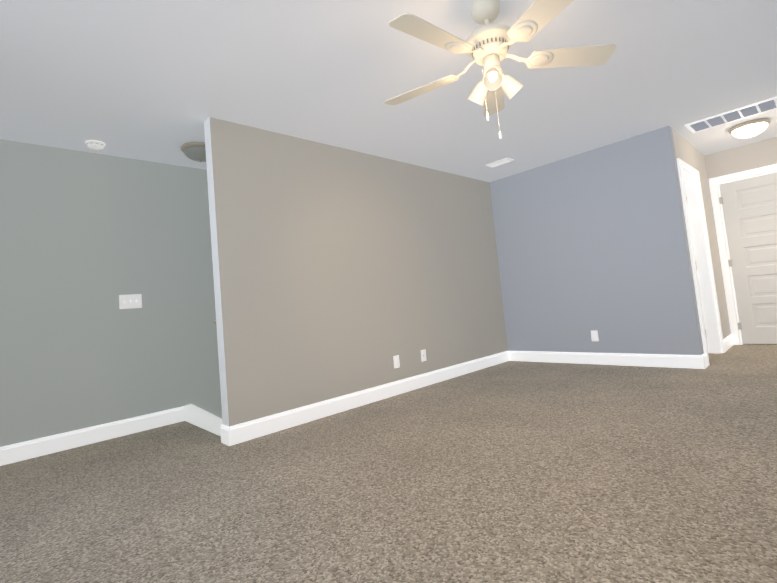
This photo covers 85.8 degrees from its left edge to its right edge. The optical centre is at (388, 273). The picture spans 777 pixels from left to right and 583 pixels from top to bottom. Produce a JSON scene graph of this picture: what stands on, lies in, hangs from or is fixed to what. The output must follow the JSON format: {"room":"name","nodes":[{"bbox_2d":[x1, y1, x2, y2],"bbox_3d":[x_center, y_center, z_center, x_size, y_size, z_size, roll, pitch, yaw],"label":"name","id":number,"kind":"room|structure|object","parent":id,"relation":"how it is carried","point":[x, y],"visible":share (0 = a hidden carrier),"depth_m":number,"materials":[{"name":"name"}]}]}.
{"room":"empty living room","nodes":[
{"label":"empty living room","id":0,"kind":"room"},
{"bbox_2d":[0,139,221,446],"bbox_3d":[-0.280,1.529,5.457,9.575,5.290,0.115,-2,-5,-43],"label":"wall","id":1,"kind":"structure","parent":0,"point":[87,239],"depth_m":3.55,"materials":[{"name":"grey paint"}]},
{"bbox_2d":[0,407,183,465],"bbox_3d":[-2.771,1.319,3.059,2.380,0.130,0.016,-2,-5,-43],"label":"baseboard","id":2,"kind":"structure","parent":1,"relation":"attached to","point":[17,452],"depth_m":3.37,"materials":[{"name":"white wood"}]},
{"bbox_2d":[119,294,141,308],"bbox_3d":[-2.273,0.243,3.690,0.172,0.122,0.020,-2,-5,-43],"label":"switch plate","id":3,"kind":"object","parent":1,"relation":"attached to","point":[130,301],"visible":1,"depth_m":3.69,"materials":[{"name":"white plastic"}]},
{"bbox_2d":[183,404,222,435],"bbox_3d":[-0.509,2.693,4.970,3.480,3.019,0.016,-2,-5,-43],"label":"trim","id":4,"kind":"structure","parent":1,"relation":"attached to","point":[201,418],"depth_m":3.98,"materials":[{"name":"white wood"}]},
{"bbox_2d":[210,117,507,426],"bbox_3d":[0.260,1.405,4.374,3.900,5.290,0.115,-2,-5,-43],"label":"wall","id":5,"kind":"structure","parent":0,"point":[342,271],"depth_m":3.84,"materials":[{"name":"grey paint"}]},
{"bbox_2d":[204,117,228,426],"bbox_3d":[-1.289,0.026,3.135,0.003,2.440,0.114,-2,-5,-43],"label":"end cap","id":6,"kind":"object","parent":5,"relation":"attached to","point":[218,309],"visible":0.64,"depth_m":3.13,"materials":[{"name":"white"}]},
{"bbox_2d":[220,351,507,445],"bbox_3d":[0.224,1.132,4.309,3.801,0.130,0.041,-2,-5,-43],"label":"baseboard","id":7,"kind":"structure","parent":5,"relation":"attached to","point":[230,436],"depth_m":3.70,"materials":[{"name":"white wood"}]},
{"bbox_2d":[393,355,399,367],"bbox_3d":[0.082,0.883,4.203,0.076,0.122,0.008,-2,-5,-43],"label":"outlet","id":8,"kind":"object","parent":5,"relation":"attached to","point":[396,362],"visible":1,"depth_m":4.20,"materials":[{"name":"white plastic"}]},
{"bbox_2d":[421,350,425,361],"bbox_3d":[0.378,0.875,4.480,0.074,0.120,0.012,-2,-5,-43],"label":"outlet","id":9,"kind":"object","parent":5,"relation":"attached to","point":[423,355],"visible":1,"depth_m":4.47,"materials":[{"name":"white plastic"}]},
{"bbox_2d":[0,344,776,582],"bbox_3d":[1.473,1.159,3.589,9.575,0.250,5.288,-2,-5,-43],"label":"floor","id":10,"kind":"structure","parent":0,"point":[524,472],"depth_m":2.04,"materials":[{"name":"carpet"}]},
{"bbox_2d":[0,0,776,181],"bbox_3d":[1.234,-1.449,3.769,9.575,0.120,5.288,-2,-5,-43],"label":"ceiling","id":11,"kind":"structure","parent":0,"point":[160,81],"depth_m":2.83,"materials":[{"name":"white paint"}]},
{"bbox_2d":[85,140,105,149],"bbox_3d":[-2.412,-1.058,3.444,0.136,0.039,0.136,-2,-5,-43],"label":"smoke detector","id":12,"kind":"object","parent":11,"relation":"attached to","point":[96,144],"visible":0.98,"depth_m":3.41,"materials":[{"name":"white plastic"}]},
{"bbox_2d":[180,142,205,161],"bbox_3d":[-1.680,-1.059,3.731,0.312,0.132,0.312,-2,-5,-43],"label":"light","id":13,"kind":"object","parent":11,"relation":"attached to","point":[194,151],"visible":0.83,"depth_m":3.63,"materials":[{"name":"white glass"}]},
{"bbox_2d":[485,158,513,167],"bbox_3d":[1.312,-1.309,4.937,0.155,0.013,0.300,-2,-5,-43],"label":"ceiling vent","id":14,"kind":"object","parent":11,"relation":"in","point":[499,162],"visible":1,"depth_m":4.92,"materials":[{"name":"white plastic"}]},
{"bbox_2d":[384,0,615,138],"bbox_3d":[0.513,-1.055,2.185,1.238,0.750,1.267,-2,-5,-43],"label":"ceiling fan","id":15,"kind":"object","parent":11,"relation":"hanging from","point":[487,46],"visible":1,"depth_m":2.16,"materials":[{"name":"beige"}]},
{"bbox_2d":[685,96,776,132],"bbox_3d":[3.437,-1.563,4.080,0.370,0.011,0.840,-2,-5,-43],"label":"ceiling vent","id":16,"kind":"object","parent":11,"relation":"in","point":[767,105],"visible":1,"depth_m":4.10,"materials":[{"name":"white metal"}]},
{"bbox_2d":[728,118,770,137],"bbox_3d":[3.826,-1.508,4.427,0.342,0.143,0.342,-2,-5,-43],"label":"light","id":17,"kind":"object","parent":11,"relation":"attached to","point":[750,129],"visible":1,"depth_m":4.34,"materials":[{"name":"white glass"}]},
{"bbox_2d":[489,126,703,354],"bbox_3d":[2.269,-0.173,4.960,0.115,2.440,2.125,-2,-5,-43],"label":"wall","id":18,"kind":"structure","parent":0,"point":[588,242],"depth_m":4.73,"materials":[{"name":"grey paint"}]},
{"bbox_2d":[591,331,598,340],"bbox_3d":[2.364,0.711,4.794,0.008,0.122,0.076,-2,-5,-43],"label":"electrical outlet","id":19,"kind":"object","parent":18,"relation":"attached to","point":[594,335],"visible":1,"depth_m":4.79,"materials":[{"name":"white plastic"}]},
{"bbox_2d":[508,351,707,368],"bbox_3d":[2.343,0.973,4.817,0.016,0.130,2.106,-2,-5,-43],"label":"baseboard","id":20,"kind":"structure","parent":18,"relation":"attached to","point":[625,359],"depth_m":4.63,"materials":[{"name":"white wood"}]},
{"bbox_2d":[672,129,730,351],"bbox_3d":[3.582,-0.302,4.825,1.615,2.440,0.115,-2,-5,-43],"label":"wall","id":21,"kind":"structure","parent":0,"point":[687,152],"depth_m":5.07,"materials":[{"name":"grey paint"}]},
{"bbox_2d":[684,183,707,349],"bbox_3d":[3.376,-0.056,5.200,0.153,2.015,0.767,-2,-5,-43],"label":"hall door","id":22,"kind":"structure","parent":21,"relation":"in","point":[696,267],"depth_m":4.89,"materials":[{"name":"white wood"}]},
{"bbox_2d":[677,158,724,365],"bbox_3d":[3.364,-0.137,4.595,0.945,2.120,0.155,-2,-5,-43],"label":"door frame","id":23,"kind":"structure","parent":21,"relation":"attached to","point":[698,230],"depth_m":4.83,"materials":[{"name":"white wood"}]},
{"bbox_2d":[723,334,732,351],"bbox_3d":[4.081,0.829,5.028,0.655,0.130,0.016,-2,-5,-43],"label":"baseboard","id":24,"kind":"structure","parent":21,"relation":"attached to","point":[728,341],"depth_m":5.02,"materials":[{"name":"white wood"}]},
{"bbox_2d":[704,137,776,343],"bbox_3d":[4.612,-0.385,4.992,0.115,2.440,1.295,-2,-5,-43],"label":"wall","id":25,"kind":"structure","parent":0,"point":[759,154],"depth_m":5.17,"materials":[{"name":"grey paint"}]},
{"bbox_2d":[709,164,776,344],"bbox_3d":[4.598,-0.223,4.996,0.135,2.122,0.983,-2,-5,-43],"label":"door frame","id":26,"kind":"structure","parent":25,"relation":"attached to","point":[712,182],"depth_m":5.26,"materials":[{"name":"white wood"}]},
{"bbox_2d":[719,172,776,343],"bbox_3d":[4.551,-0.181,4.959,0.105,2.017,0.822,-2,-5,-43],"label":"door","id":27,"kind":"structure","parent":25,"relation":"in","point":[749,206],"depth_m":5.09,"materials":[{"name":"white wood"}]}
]}

